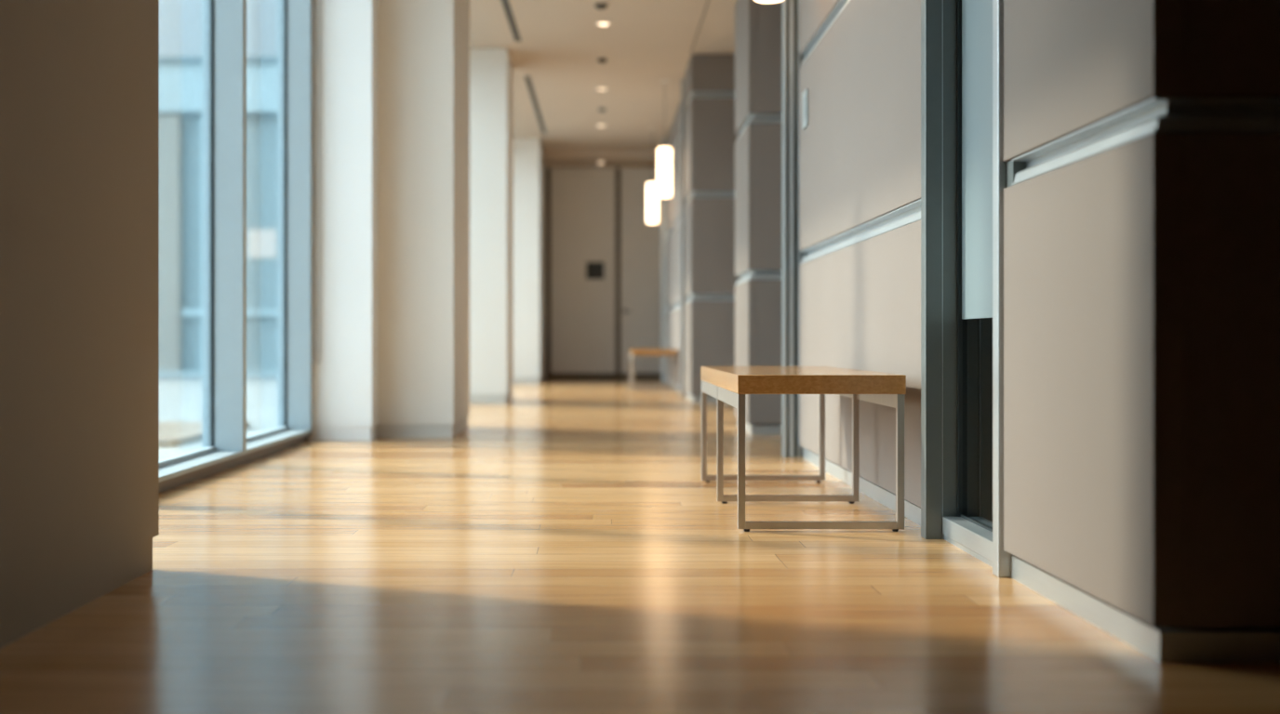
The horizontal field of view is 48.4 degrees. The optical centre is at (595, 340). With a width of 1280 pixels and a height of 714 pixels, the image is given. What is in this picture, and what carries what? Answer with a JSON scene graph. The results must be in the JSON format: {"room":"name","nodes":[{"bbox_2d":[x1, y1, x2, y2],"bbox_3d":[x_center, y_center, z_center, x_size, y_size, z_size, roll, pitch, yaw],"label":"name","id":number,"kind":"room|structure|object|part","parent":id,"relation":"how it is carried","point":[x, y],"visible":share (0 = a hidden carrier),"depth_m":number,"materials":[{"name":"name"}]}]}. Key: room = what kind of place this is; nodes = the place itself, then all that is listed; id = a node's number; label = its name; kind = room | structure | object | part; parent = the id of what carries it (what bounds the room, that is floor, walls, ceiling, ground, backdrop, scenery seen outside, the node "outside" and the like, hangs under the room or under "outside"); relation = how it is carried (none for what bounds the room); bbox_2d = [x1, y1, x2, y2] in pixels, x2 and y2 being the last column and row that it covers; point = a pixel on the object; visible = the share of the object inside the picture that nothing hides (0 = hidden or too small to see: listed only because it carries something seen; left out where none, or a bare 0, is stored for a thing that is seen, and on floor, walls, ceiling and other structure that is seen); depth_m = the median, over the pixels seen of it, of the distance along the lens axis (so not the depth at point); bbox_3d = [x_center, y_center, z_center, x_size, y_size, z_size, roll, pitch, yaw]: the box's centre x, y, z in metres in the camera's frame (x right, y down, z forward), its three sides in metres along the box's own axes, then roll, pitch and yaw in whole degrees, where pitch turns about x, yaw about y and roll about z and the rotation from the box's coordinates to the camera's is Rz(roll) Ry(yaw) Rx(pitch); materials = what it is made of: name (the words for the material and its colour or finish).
{"room":"office corridor","nodes":[
{"label":"office corridor","id":0,"kind":"room"},
{"bbox_2d":[0,0,159,605],"bbox_3d":[-1.425,-1.036,0.210,0.750,3.008,6.420,0,0,0],"label":"wall","id":1,"kind":"structure","parent":0,"point":[79,79],"depth_m":2.89,"materials":[{"name":"grey paint"}]},
{"bbox_2d":[0,537,152,649],"bbox_3d":[-1.431,0.509,0.204,0.739,0.082,6.409,0,0,0],"label":"baseboard","id":2,"kind":"structure","parent":1,"relation":"attached to","point":[20,617],"depth_m":2.88,"materials":[{"name":"grey paint"}]},
{"bbox_2d":[159,0,312,493],"bbox_3d":[-1.633,-0.985,5.610,0.177,3.110,4.380,0,0,0],"label":"window","id":3,"kind":"structure","parent":1,"relation":"in","point":[235,76],"depth_m":6.24,"materials":[{"name":"clear glass"}]},
{"bbox_3d":[-1.680,-0.988,5.531,0.008,2.925,1.418,0,0,0],"label":"pane","id":4,"kind":"part","parent":3,"relation":"part of","materials":[{"name":"clear glass"}]},
{"bbox_3d":[-1.680,0.478,5.610,0.030,0.020,4.380,0,0,0],"label":"rail","id":5,"kind":"part","parent":3,"relation":"part of","materials":[{"name":"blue metal"}]},
{"bbox_3d":[-1.630,0.538,5.610,0.140,0.064,4.380,0,0,0],"label":"sill","id":6,"kind":"part","parent":3,"relation":"part of","materials":[{"name":"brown metal"}]},
{"bbox_3d":[-1.631,0.497,5.610,0.158,0.018,4.380,0,0,0],"label":"sill","id":7,"kind":"part","parent":3,"relation":"part of","materials":[{"name":"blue metal"}]},
{"bbox_3d":[-1.680,-0.988,7.011,0.008,2.925,1.418,0,0,0],"label":"pane","id":8,"kind":"part","parent":3,"relation":"part of","materials":[{"name":"clear glass"}]},
{"bbox_2d":[307,0,378,440],"bbox_3d":[-1.457,-0.995,7.907,0.466,3.090,0.225,0,0,0],"label":"column","id":9,"kind":"structure","parent":0,"point":[345,379],"depth_m":7.79,"materials":[{"name":"white paint"}]},
{"bbox_3d":[-1.456,0.512,7.907,0.447,0.076,0.207,0,0,0],"label":"baseboard","id":10,"kind":"part","parent":9,"relation":"part of","materials":[{"name":"white paint"}]},
{"bbox_2d":[376,0,469,438],"bbox_3d":[-1.245,-0.995,8.540,0.890,3.090,1.040,0,0,0],"label":"column","id":11,"kind":"structure","parent":0,"point":[424,45],"depth_m":8.02,"materials":[{"name":"white paint"}]},
{"bbox_3d":[-1.244,0.512,8.540,0.871,0.076,1.022,0,0,0],"label":"baseboard","id":12,"kind":"part","parent":11,"relation":"part of","materials":[{"name":"grey paint"}]},
{"bbox_2d":[513,138,545,384],"bbox_3d":[-1.280,-0.995,18.800,1.160,3.090,1.800,0,0,0],"label":"column","id":13,"kind":"structure","parent":0,"point":[528,163],"depth_m":17.90,"materials":[{"name":"white paint"}]},
{"bbox_3d":[-1.280,0.512,18.800,1.141,0.076,1.782,0,0,0],"label":"baseboard","id":14,"kind":"part","parent":13,"relation":"part of","materials":[{"name":"white paint"}]},
{"bbox_2d":[550,167,615,379],"bbox_3d":[-0.172,-0.940,20.025,0.913,2.980,0.050,0,0,0],"label":"door","id":15,"kind":"structure","parent":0,"point":[582,199],"depth_m":20.00,"materials":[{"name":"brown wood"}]},
{"bbox_3d":[-0.172,0.505,20.027,0.913,0.090,0.045,0,0,0],"label":"baseboard","id":16,"kind":"part","parent":15,"relation":"part of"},
{"bbox_2d":[586,262,603,279],"bbox_3d":[-0.002,-0.980,19.991,0.250,0.240,0.017,0,0,0],"label":"wall sign","id":17,"kind":"object","parent":15,"relation":"attached to","point":[593,270],"visible":1,"depth_m":19.98,"materials":[{"name":"black plastic"}]},
{"bbox_2d":[469,0,736,168],"bbox_3d":[0.300,-2.585,8.550,4.200,0.310,23.100,0,0,0],"label":"ceiling","id":18,"kind":"structure","parent":0,"point":[646,43],"depth_m":12.97,"materials":[{"name":"paint"}]},
{"bbox_2d":[314,0,319,364],"bbox_3d":[-1.518,-1.198,7.775,0.030,2.663,0.007,0,0,0],"label":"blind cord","id":19,"kind":"object","parent":18,"relation":"hanging from","point":[314,0],"visible":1,"depth_m":7.77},
{"bbox_2d":[501,0,520,41],"bbox_3d":[-0.672,-2.538,10.835,0.055,0.004,2.470,0,0,1],"label":"ceiling vent","id":20,"kind":"object","parent":18,"relation":"in","point":[505,3],"visible":1,"depth_m":11.26,"materials":[{"name":"grey metal"}]},
{"bbox_2d":[524,76,546,133],"bbox_3d":[-0.640,-2.538,15.550,0.055,0.004,3.780,0,0,0],"label":"ceiling vent","id":21,"kind":"object","parent":18,"relation":"in","point":[527,78],"visible":1,"depth_m":15.19,"materials":[{"name":"grey metal"}]},
{"bbox_2d":[594,2,607,10],"bbox_3d":[0.042,-2.521,10.760,0.100,0.038,0.100,0,0,0],"label":"smoke detector","id":22,"kind":"object","parent":18,"relation":"attached to","point":[600,6],"visible":1,"depth_m":10.73,"materials":[{"name":"grey plastic"}]},
{"bbox_2d":[595,87,608,90],"bbox_3d":[0.065,-2.534,14.350,0.138,0.012,0.138,0,0,0],"label":"recessed light","id":23,"kind":"object","parent":18,"relation":"in","point":[597,88],"visible":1,"depth_m":14.32,"materials":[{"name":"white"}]},
{"bbox_2d":[597,57,607,63],"bbox_3d":[0.063,-2.521,12.840,0.090,0.038,0.090,0,0,0],"label":"smoke detector","id":24,"kind":"object","parent":18,"relation":"attached to","point":[602,60],"visible":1,"depth_m":12.81,"materials":[{"name":"plastic"}]},
{"bbox_2d":[598,107,606,112],"bbox_3d":[0.075,-2.521,15.600,0.090,0.038,0.090,0,0,0],"label":"smoke detector","id":25,"kind":"object","parent":18,"relation":"attached to","point":[601,110],"visible":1,"depth_m":15.57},
{"bbox_2d":[595,21,612,26],"bbox_3d":[0.067,-2.534,11.400,0.138,0.012,0.138,0,0,0],"label":"recessed light","id":26,"kind":"object","parent":18,"relation":"in","point":[601,23],"visible":1,"depth_m":11.38,"materials":[{"name":"white"}]},
{"bbox_2d":[646,127,658,223],"bbox_3d":[0.684,-1.970,17.000,0.140,1.139,0.140,0,0,0],"label":"pendant lamp","id":27,"kind":"object","parent":18,"relation":"hanging from","point":[652,199],"visible":0.96,"depth_m":16.94,"materials":[{"name":"grey metal"}]},
{"bbox_3d":[0.684,-1.641,17.000,0.140,0.482,0.140,0,0,0],"label":"lamp shade","id":28,"kind":"part","parent":27,"relation":"part of","materials":[{"name":"white glass"}]},
{"bbox_3d":[0.684,-2.223,17.000,0.005,0.605,0.005,0,0,-22],"label":"cord","id":29,"kind":"part","parent":27,"relation":"part of","materials":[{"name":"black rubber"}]},
{"bbox_2d":[657,80,671,198],"bbox_3d":[0.677,-1.970,13.900,0.140,1.139,0.140,0,0,0],"label":"pendant lamp","id":30,"kind":"object","parent":18,"relation":"hanging from","point":[664,153],"visible":1,"depth_m":13.84,"materials":[{"name":"grey metal"}]},
{"bbox_3d":[0.677,-1.641,13.900,0.140,0.482,0.140,0,0,0],"label":"lamp shade","id":31,"kind":"part","parent":30,"relation":"part of","materials":[{"name":"white glass"}]},
{"bbox_3d":[0.677,-2.223,13.900,0.005,0.605,0.005,0,0,-22],"label":"cord","id":32,"kind":"part","parent":30,"relation":"part of","materials":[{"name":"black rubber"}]},
{"bbox_2d":[690,0,708,53],"bbox_3d":[0.844,-2.538,7.990,0.012,0.003,9.180,0,0,0],"label":"trim","id":33,"kind":"structure","parent":18,"relation":"in","point":[708,0],"depth_m":11.51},
{"bbox_2d":[754,0,783,3],"bbox_3d":[0.716,-1.970,5.850,0.140,1.139,0.140,0,0,0],"label":"pendant lamp","id":34,"kind":"object","parent":18,"relation":"hanging from","point":[758,1],"visible":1,"depth_m":5.87,"materials":[{"name":"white glass"}]},
{"bbox_2d":[546,168,661,379],"bbox_3d":[0.270,-1.045,20.150,4.260,3.390,0.200,0,0,0],"label":"wall","id":35,"kind":"structure","parent":0,"point":[548,170],"depth_m":20.05,"materials":[{"name":"paint"}]},
{"bbox_2d":[544,167,546,379],"bbox_3d":[-0.825,-0.940,20.020,0.250,2.980,0.060,0,0,0],"label":"trim","id":36,"kind":"structure","parent":35,"relation":"attached to","point":[545,167],"depth_m":20.01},
{"bbox_2d":[620,167,661,378],"bbox_3d":[0.670,-0.945,19.993,0.630,2.970,0.114,0,0,0],"label":"door","id":37,"kind":"structure","parent":35,"relation":"in","point":[640,240],"depth_m":20.00,"materials":[{"name":"wood"}]},
{"bbox_3d":[0.670,0.499,19.997,0.630,0.078,0.007,0,0,0],"label":"kick plate","id":38,"kind":"part","parent":37,"relation":"part of","materials":[{"name":"black metal"}]},
{"bbox_2d":[0,379,1279,713],"bbox_3d":[0.412,0.600,8.550,3.975,0.100,23.100,0,0,0],"label":"floor","id":39,"kind":"structure","parent":0,"point":[567,551],"depth_m":3.04,"materials":[{"name":"brown wood"}]},
{"bbox_2d":[469,48,513,403],"bbox_3d":[-1.314,-0.995,12.835,1.092,3.090,0.930,0,0,0],"label":"column","id":40,"kind":"structure","parent":39,"relation":"on","point":[491,70],"depth_m":12.37,"materials":[{"name":"white paint"}]},
{"bbox_3d":[-1.313,0.512,12.835,1.073,0.076,0.912,0,0,0],"label":"baseboard","id":41,"kind":"part","parent":40,"relation":"part of","materials":[{"name":"white paint"}]},
{"bbox_2d":[628,348,677,391],"bbox_3d":[0.635,0.325,15.920,0.482,0.450,1.440,0,0,0],"label":"bench","id":42,"kind":"object","parent":39,"relation":"on","point":[670,353],"visible":1,"depth_m":15.21,"materials":[{"name":"wood"}]},
{"bbox_3d":[0.406,0.349,16.625,0.021,0.388,0.021,0,0,0],"label":"leg","id":43,"kind":"part","parent":42,"relation":"part of","materials":[{"name":"metal"}]},
{"bbox_3d":[0.406,0.349,15.915,0.021,0.388,0.021,0,0,0],"label":"leg","id":44,"kind":"part","parent":42,"relation":"part of","materials":[{"name":"metal"}]},
{"bbox_3d":[0.406,0.349,15.214,0.021,0.388,0.021,0,0,0],"label":"leg","id":45,"kind":"part","parent":42,"relation":"part of","materials":[{"name":"metal"}]},
{"bbox_3d":[0.635,0.127,15.920,0.482,0.054,1.440,0,0,0],"label":"seat","id":46,"kind":"part","parent":42,"relation":"part of","materials":[{"name":"brown wood"}]},
{"bbox_3d":[0.863,0.349,16.625,0.021,0.388,0.021,0,0,0],"label":"leg","id":47,"kind":"part","parent":42,"relation":"part of","materials":[{"name":"metal"}]},
{"bbox_3d":[0.863,0.349,15.915,0.021,0.388,0.021,0,0,0],"label":"leg","id":48,"kind":"part","parent":42,"relation":"part of","materials":[{"name":"metal"}]},
{"bbox_3d":[0.863,0.349,15.214,0.021,0.388,0.021,0,0,0],"label":"leg","id":49,"kind":"part","parent":42,"relation":"part of","materials":[{"name":"metal"}]},
{"bbox_2d":[661,138,666,384],"bbox_3d":[0.867,-0.995,17.915,0.057,3.090,0.070,0,0,0],"label":"post","id":50,"kind":"object","parent":39,"relation":"on","point":[663,200],"visible":0.98,"depth_m":17.88,"materials":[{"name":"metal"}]},
{"bbox_2d":[680,80,686,397],"bbox_3d":[0.862,-0.995,13.885,0.047,3.090,0.070,0,0,0],"label":"post","id":51,"kind":"object","parent":39,"relation":"on","point":[683,109],"visible":0.76,"depth_m":13.85,"materials":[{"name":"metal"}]},
{"bbox_2d":[734,0,781,434],"bbox_3d":[1.192,-0.995,8.685,0.600,3.090,0.830,0,0,0],"label":"column","id":52,"kind":"structure","parent":39,"relation":"on","point":[757,25],"depth_m":8.27,"materials":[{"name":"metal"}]},
{"bbox_3d":[0.917,-1.736,8.685,0.050,0.822,0.830,0,0,0],"label":"panel","id":53,"kind":"part","parent":52,"relation":"part of","materials":[{"name":"grey paint"}]},
{"bbox_3d":[0.917,-0.839,8.685,0.050,0.848,0.830,0,0,0],"label":"panel","id":54,"kind":"part","parent":52,"relation":"part of","materials":[{"name":"grey paint"}]},
{"bbox_3d":[0.917,0.068,8.685,0.050,0.838,0.830,0,0,0],"label":"panel","id":55,"kind":"part","parent":52,"relation":"part of","materials":[{"name":"beige paint"}]},
{"bbox_3d":[1.098,-1.294,8.687,0.404,0.058,0.826,0,0,0],"label":"rail","id":56,"kind":"part","parent":52,"relation":"part of","materials":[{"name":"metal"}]},
{"bbox_3d":[1.098,-0.383,8.687,0.404,0.058,0.826,0,0,0],"label":"rail","id":57,"kind":"part","parent":52,"relation":"part of","materials":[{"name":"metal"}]},
{"bbox_3d":[1.105,0.524,8.694,0.390,0.052,0.812,0,0,0],"label":"baseboard","id":58,"kind":"part","parent":52,"relation":"part of","materials":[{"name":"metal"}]},
{"bbox_3d":[1.121,-1.736,8.295,0.357,0.822,0.050,0,0,0],"label":"panel","id":59,"kind":"part","parent":52,"relation":"part of","materials":[{"name":"grey paint"}]},
{"bbox_3d":[1.121,-0.839,8.295,0.357,0.848,0.050,0,0,0],"label":"panel","id":60,"kind":"part","parent":52,"relation":"part of","materials":[{"name":"grey paint"}]},
{"bbox_3d":[1.121,0.068,8.295,0.357,0.838,0.050,0,0,0],"label":"panel","id":61,"kind":"part","parent":52,"relation":"part of","materials":[{"name":"grey paint"}]},
{"bbox_2d":[781,0,799,457],"bbox_3d":[0.923,-0.995,6.727,0.077,3.090,0.086,0,0,0],"label":"post","id":62,"kind":"object","parent":39,"relation":"on","point":[790,8],"visible":0.98,"depth_m":6.69,"materials":[{"name":"grey metal"}]},
{"bbox_2d":[700,366,906,532],"bbox_3d":[0.650,0.325,4.800,0.482,0.450,1.440,0,0,0],"label":"bench","id":63,"kind":"object","parent":39,"relation":"on","point":[729,385],"visible":1,"depth_m":4.10,"materials":[{"name":"brown wood"}]},
{"bbox_3d":[0.420,0.349,5.505,0.021,0.388,0.021,0,0,0],"label":"leg","id":64,"kind":"part","parent":63,"relation":"part of","materials":[{"name":"metal"}]},
{"bbox_3d":[0.420,0.349,4.795,0.021,0.388,0.021,0,0,0],"label":"leg","id":65,"kind":"part","parent":63,"relation":"part of","materials":[{"name":"metal"}]},
{"bbox_3d":[0.420,0.349,4.095,0.021,0.388,0.021,0,0,0],"label":"leg","id":66,"kind":"part","parent":63,"relation":"part of","materials":[{"name":"metal"}]},
{"bbox_3d":[0.650,0.127,4.800,0.482,0.054,1.440,0,0,0],"label":"seat","id":67,"kind":"part","parent":63,"relation":"part of","materials":[{"name":"brown wood"}]},
{"bbox_3d":[0.877,0.349,5.505,0.021,0.388,0.021,0,0,0],"label":"leg","id":68,"kind":"part","parent":63,"relation":"part of","materials":[{"name":"metal"}]},
{"bbox_3d":[0.877,0.349,4.795,0.021,0.388,0.021,0,0,0],"label":"leg","id":69,"kind":"part","parent":63,"relation":"part of","materials":[{"name":"metal"}]},
{"bbox_3d":[0.877,0.349,4.095,0.021,0.388,0.021,0,0,0],"label":"leg","id":70,"kind":"part","parent":63,"relation":"part of","materials":[{"name":"metal"}]},
{"bbox_2d":[920,0,942,539],"bbox_3d":[0.935,-0.995,3.958,0.046,3.090,0.055,0,0,0],"label":"door frame","id":71,"kind":"structure","parent":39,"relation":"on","point":[931,10],"depth_m":3.93,"materials":[{"name":"grey metal"}]},
{"bbox_2d":[1003,0,1279,663],"bbox_3d":[1.695,-0.995,2.852,1.500,3.090,0.887,0,0,0],"label":"wall","id":72,"kind":"structure","parent":39,"relation":"on","point":[1141,138],"depth_m":2.44,"materials":[{"name":"paint"}]},
{"bbox_2d":[992,0,1012,577],"bbox_3d":[0.960,-0.995,3.321,0.051,3.090,0.047,0,0,0],"label":"post","id":73,"kind":"object","parent":72,"relation":"attached to","point":[1001,558],"visible":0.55,"depth_m":3.30,"materials":[{"name":"metal"}]},
{"bbox_3d":[0.974,-0.383,3.269,0.042,0.058,0.052,0,0,0],"label":"rail","id":74,"kind":"part","parent":72,"relation":"part of","materials":[{"name":"grey metal"}]},
{"bbox_3d":[0.970,-0.839,2.852,0.050,0.848,0.887,0,0,0],"label":"panel","id":75,"kind":"part","parent":72,"relation":"part of","materials":[{"name":"grey paint"}]},
{"bbox_3d":[0.970,0.068,2.852,0.050,0.838,0.887,0,0,0],"label":"panel","id":76,"kind":"part","parent":72,"relation":"part of","materials":[{"name":"beige paint"}]},
{"bbox_3d":[1.675,-0.383,2.828,1.451,0.058,0.831,0,0,0],"label":"rail","id":77,"kind":"part","parent":72,"relation":"part of","materials":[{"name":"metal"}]},
{"bbox_3d":[1.681,0.524,2.861,1.437,0.052,0.869,0,0,0],"label":"baseboard","id":78,"kind":"part","parent":72,"relation":"part of","materials":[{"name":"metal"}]},
{"bbox_3d":[1.698,-0.839,2.433,1.404,0.848,0.050,0,0,0],"label":"panel","id":79,"kind":"part","parent":72,"relation":"part of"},
{"bbox_3d":[1.698,0.068,2.433,1.404,0.838,0.050,0,0,0],"label":"panel","id":80,"kind":"part","parent":72,"relation":"part of","materials":[{"name":"black wood"}]},
{"bbox_2d":[666,100,688,391],"bbox_3d":[1.200,-0.995,15.960,0.600,3.090,3.800,0,0,0],"label":"wall","id":81,"kind":"structure","parent":0,"point":[673,140],"depth_m":16.09,"materials":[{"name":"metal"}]},
{"bbox_3d":[0.925,0.068,15.960,0.050,0.838,3.800,0,0,0],"label":"panel","id":82,"kind":"part","parent":81,"relation":"part of","materials":[{"name":"grey paint"}]},
{"bbox_3d":[0.926,-1.294,15.961,0.045,0.058,3.798,0,0,0],"label":"rail","id":83,"kind":"part","parent":81,"relation":"part of","materials":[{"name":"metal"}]},
{"bbox_3d":[0.934,0.524,15.969,0.032,0.052,3.782,0,0,0],"label":"baseboard","id":84,"kind":"part","parent":81,"relation":"part of","materials":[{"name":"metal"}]},
{"bbox_3d":[0.926,-2.179,15.961,0.045,0.058,3.798,0,0,0],"label":"rail","id":85,"kind":"part","parent":81,"relation":"part of","materials":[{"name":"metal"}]},
{"bbox_3d":[0.925,-2.374,15.960,0.050,0.327,3.800,0,0,0],"label":"panel","id":86,"kind":"part","parent":81,"relation":"part of","materials":[{"name":"beige paint"}]},
{"bbox_3d":[0.925,-1.736,15.960,0.050,0.822,3.800,0,0,0],"label":"panel","id":87,"kind":"part","parent":81,"relation":"part of","materials":[{"name":"beige paint"}]},
{"bbox_3d":[0.926,-0.383,15.961,0.045,0.058,3.798,0,0,0],"label":"rail","id":88,"kind":"part","parent":81,"relation":"part of","materials":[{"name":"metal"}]},
{"bbox_3d":[0.925,-0.839,15.960,0.050,0.848,3.800,0,0,0],"label":"panel","id":89,"kind":"part","parent":81,"relation":"part of","materials":[{"name":"grey paint"}]},
{"bbox_2d":[684,53,740,402],"bbox_3d":[1.149,-0.995,13.050,0.600,3.090,0.900,0,0,0],"label":"column","id":90,"kind":"structure","parent":0,"point":[711,280],"depth_m":12.60,"materials":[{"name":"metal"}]},
{"bbox_3d":[0.874,-2.374,13.050,0.050,0.327,0.900,0,0,0],"label":"panel","id":91,"kind":"part","parent":90,"relation":"part of","materials":[{"name":"grey paint"}]},
{"bbox_3d":[0.874,-1.736,13.050,0.050,0.822,0.900,0,0,0],"label":"panel","id":92,"kind":"part","parent":90,"relation":"part of","materials":[{"name":"grey paint"}]},
{"bbox_3d":[0.874,-0.839,13.050,0.050,0.848,0.900,0,0,0],"label":"panel","id":93,"kind":"part","parent":90,"relation":"part of","materials":[{"name":"grey paint"}]},
{"bbox_3d":[0.874,0.068,13.050,0.050,0.838,0.900,0,0,0],"label":"panel","id":94,"kind":"part","parent":90,"relation":"part of","materials":[{"name":"grey paint"}]},
{"bbox_3d":[1.083,0.524,13.059,0.433,0.052,0.882,0,0,0],"label":"baseboard","id":95,"kind":"part","parent":90,"relation":"part of","materials":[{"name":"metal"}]},
{"bbox_3d":[1.077,-2.179,13.052,0.447,0.058,0.896,0,0,0],"label":"rail","id":96,"kind":"part","parent":90,"relation":"part of","materials":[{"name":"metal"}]},
{"bbox_3d":[1.077,-1.294,13.052,0.447,0.058,0.896,0,0,0],"label":"rail","id":97,"kind":"part","parent":90,"relation":"part of","materials":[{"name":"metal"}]},
{"bbox_3d":[1.077,-0.383,13.052,0.447,0.058,0.896,0,0,0],"label":"rail","id":98,"kind":"part","parent":90,"relation":"part of","materials":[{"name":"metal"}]},
{"bbox_3d":[1.100,-2.374,12.625,0.400,0.327,0.050,0,0,0],"label":"panel","id":99,"kind":"part","parent":90,"relation":"part of","materials":[{"name":"grey paint"}]},
{"bbox_3d":[1.100,0.068,12.625,0.400,0.838,0.050,0,0,0],"label":"panel","id":100,"kind":"part","parent":90,"relation":"part of","materials":[{"name":"grey paint"}]},
{"bbox_3d":[1.100,-1.736,12.625,0.400,0.822,0.050,0,0,0],"label":"panel","id":101,"kind":"part","parent":90,"relation":"part of","materials":[{"name":"grey paint"}]},
{"bbox_3d":[1.100,-0.839,12.625,0.400,0.848,0.050,0,0,0],"label":"panel","id":102,"kind":"part","parent":90,"relation":"part of","materials":[{"name":"grey paint"}]},
{"bbox_2d":[799,0,983,526],"bbox_3d":[1.245,-0.995,5.340,0.600,3.090,2.500,0,0,0],"label":"wall","id":103,"kind":"structure","parent":0,"point":[860,147],"depth_m":5.03,"materials":[{"name":"paint"}]},
{"bbox_2d":[800,53,807,456],"bbox_3d":[1.163,-0.995,6.683,0.375,3.090,0.175,0,0,0],"label":"trim","id":104,"kind":"structure","parent":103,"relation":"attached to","point":[802,58],"depth_m":6.73,"materials":[{"name":"grey metal"}]},
{"bbox_2d":[801,88,808,130],"bbox_3d":[0.938,-1.035,6.370,0.014,0.168,0.124,0,0,0],"label":"light switch","id":105,"kind":"object","parent":103,"relation":"attached to","point":[805,96],"visible":1,"depth_m":6.34,"materials":[{"name":"white plastic"}]},
{"bbox_3d":[0.970,-1.736,5.340,0.050,0.822,2.500,0,0,0],"label":"panel","id":106,"kind":"part","parent":103,"relation":"part of","materials":[{"name":"beige paint"}]},
{"bbox_3d":[0.972,-1.294,5.341,0.045,0.058,2.498,0,0,0],"label":"rail","id":107,"kind":"part","parent":103,"relation":"part of","materials":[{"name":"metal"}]},
{"bbox_3d":[0.970,-0.839,5.340,0.050,0.848,2.500,0,0,0],"label":"panel","id":108,"kind":"part","parent":103,"relation":"part of","materials":[{"name":"beige paint"}]},
{"bbox_3d":[0.970,0.068,5.340,0.050,0.838,2.500,0,0,0],"label":"panel","id":109,"kind":"part","parent":103,"relation":"part of","materials":[{"name":"beige paint"}]},
{"bbox_3d":[0.972,-0.383,5.341,0.045,0.058,2.498,0,0,0],"label":"rail","id":110,"kind":"part","parent":103,"relation":"part of","materials":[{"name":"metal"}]},
{"bbox_3d":[0.979,0.524,5.349,0.032,0.052,2.482,0,0,0],"label":"baseboard","id":111,"kind":"part","parent":103,"relation":"part of","materials":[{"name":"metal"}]},
{"bbox_2d":[943,0,957,517],"bbox_3d":[1.010,-0.995,4.010,0.099,3.090,0.150,0,0,0],"label":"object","id":112,"kind":"object","parent":103,"relation":"attached to","point":[950,6],"visible":0.2,"depth_m":3.94,"materials":[{"name":"grey metal"}]},
{"bbox_2d":[942,0,992,567],"bbox_3d":[1.009,-0.995,3.716,0.102,3.090,0.739,0,0,0],"label":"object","id":113,"kind":"structure","parent":103,"relation":"in","point":[971,531],"depth_m":3.78,"materials":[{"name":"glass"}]},
{"bbox_3d":[1.016,-1.274,3.638,0.012,2.432,0.584,0,0,0],"label":"frosted pane","id":114,"kind":"part","parent":113,"relation":"part of","materials":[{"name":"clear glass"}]},
{"bbox_3d":[1.016,0.215,3.638,0.008,0.544,0.584,0,0,0],"label":"pane","id":115,"kind":"part","parent":113,"relation":"part of","materials":[{"name":"black glass"}]}
]}

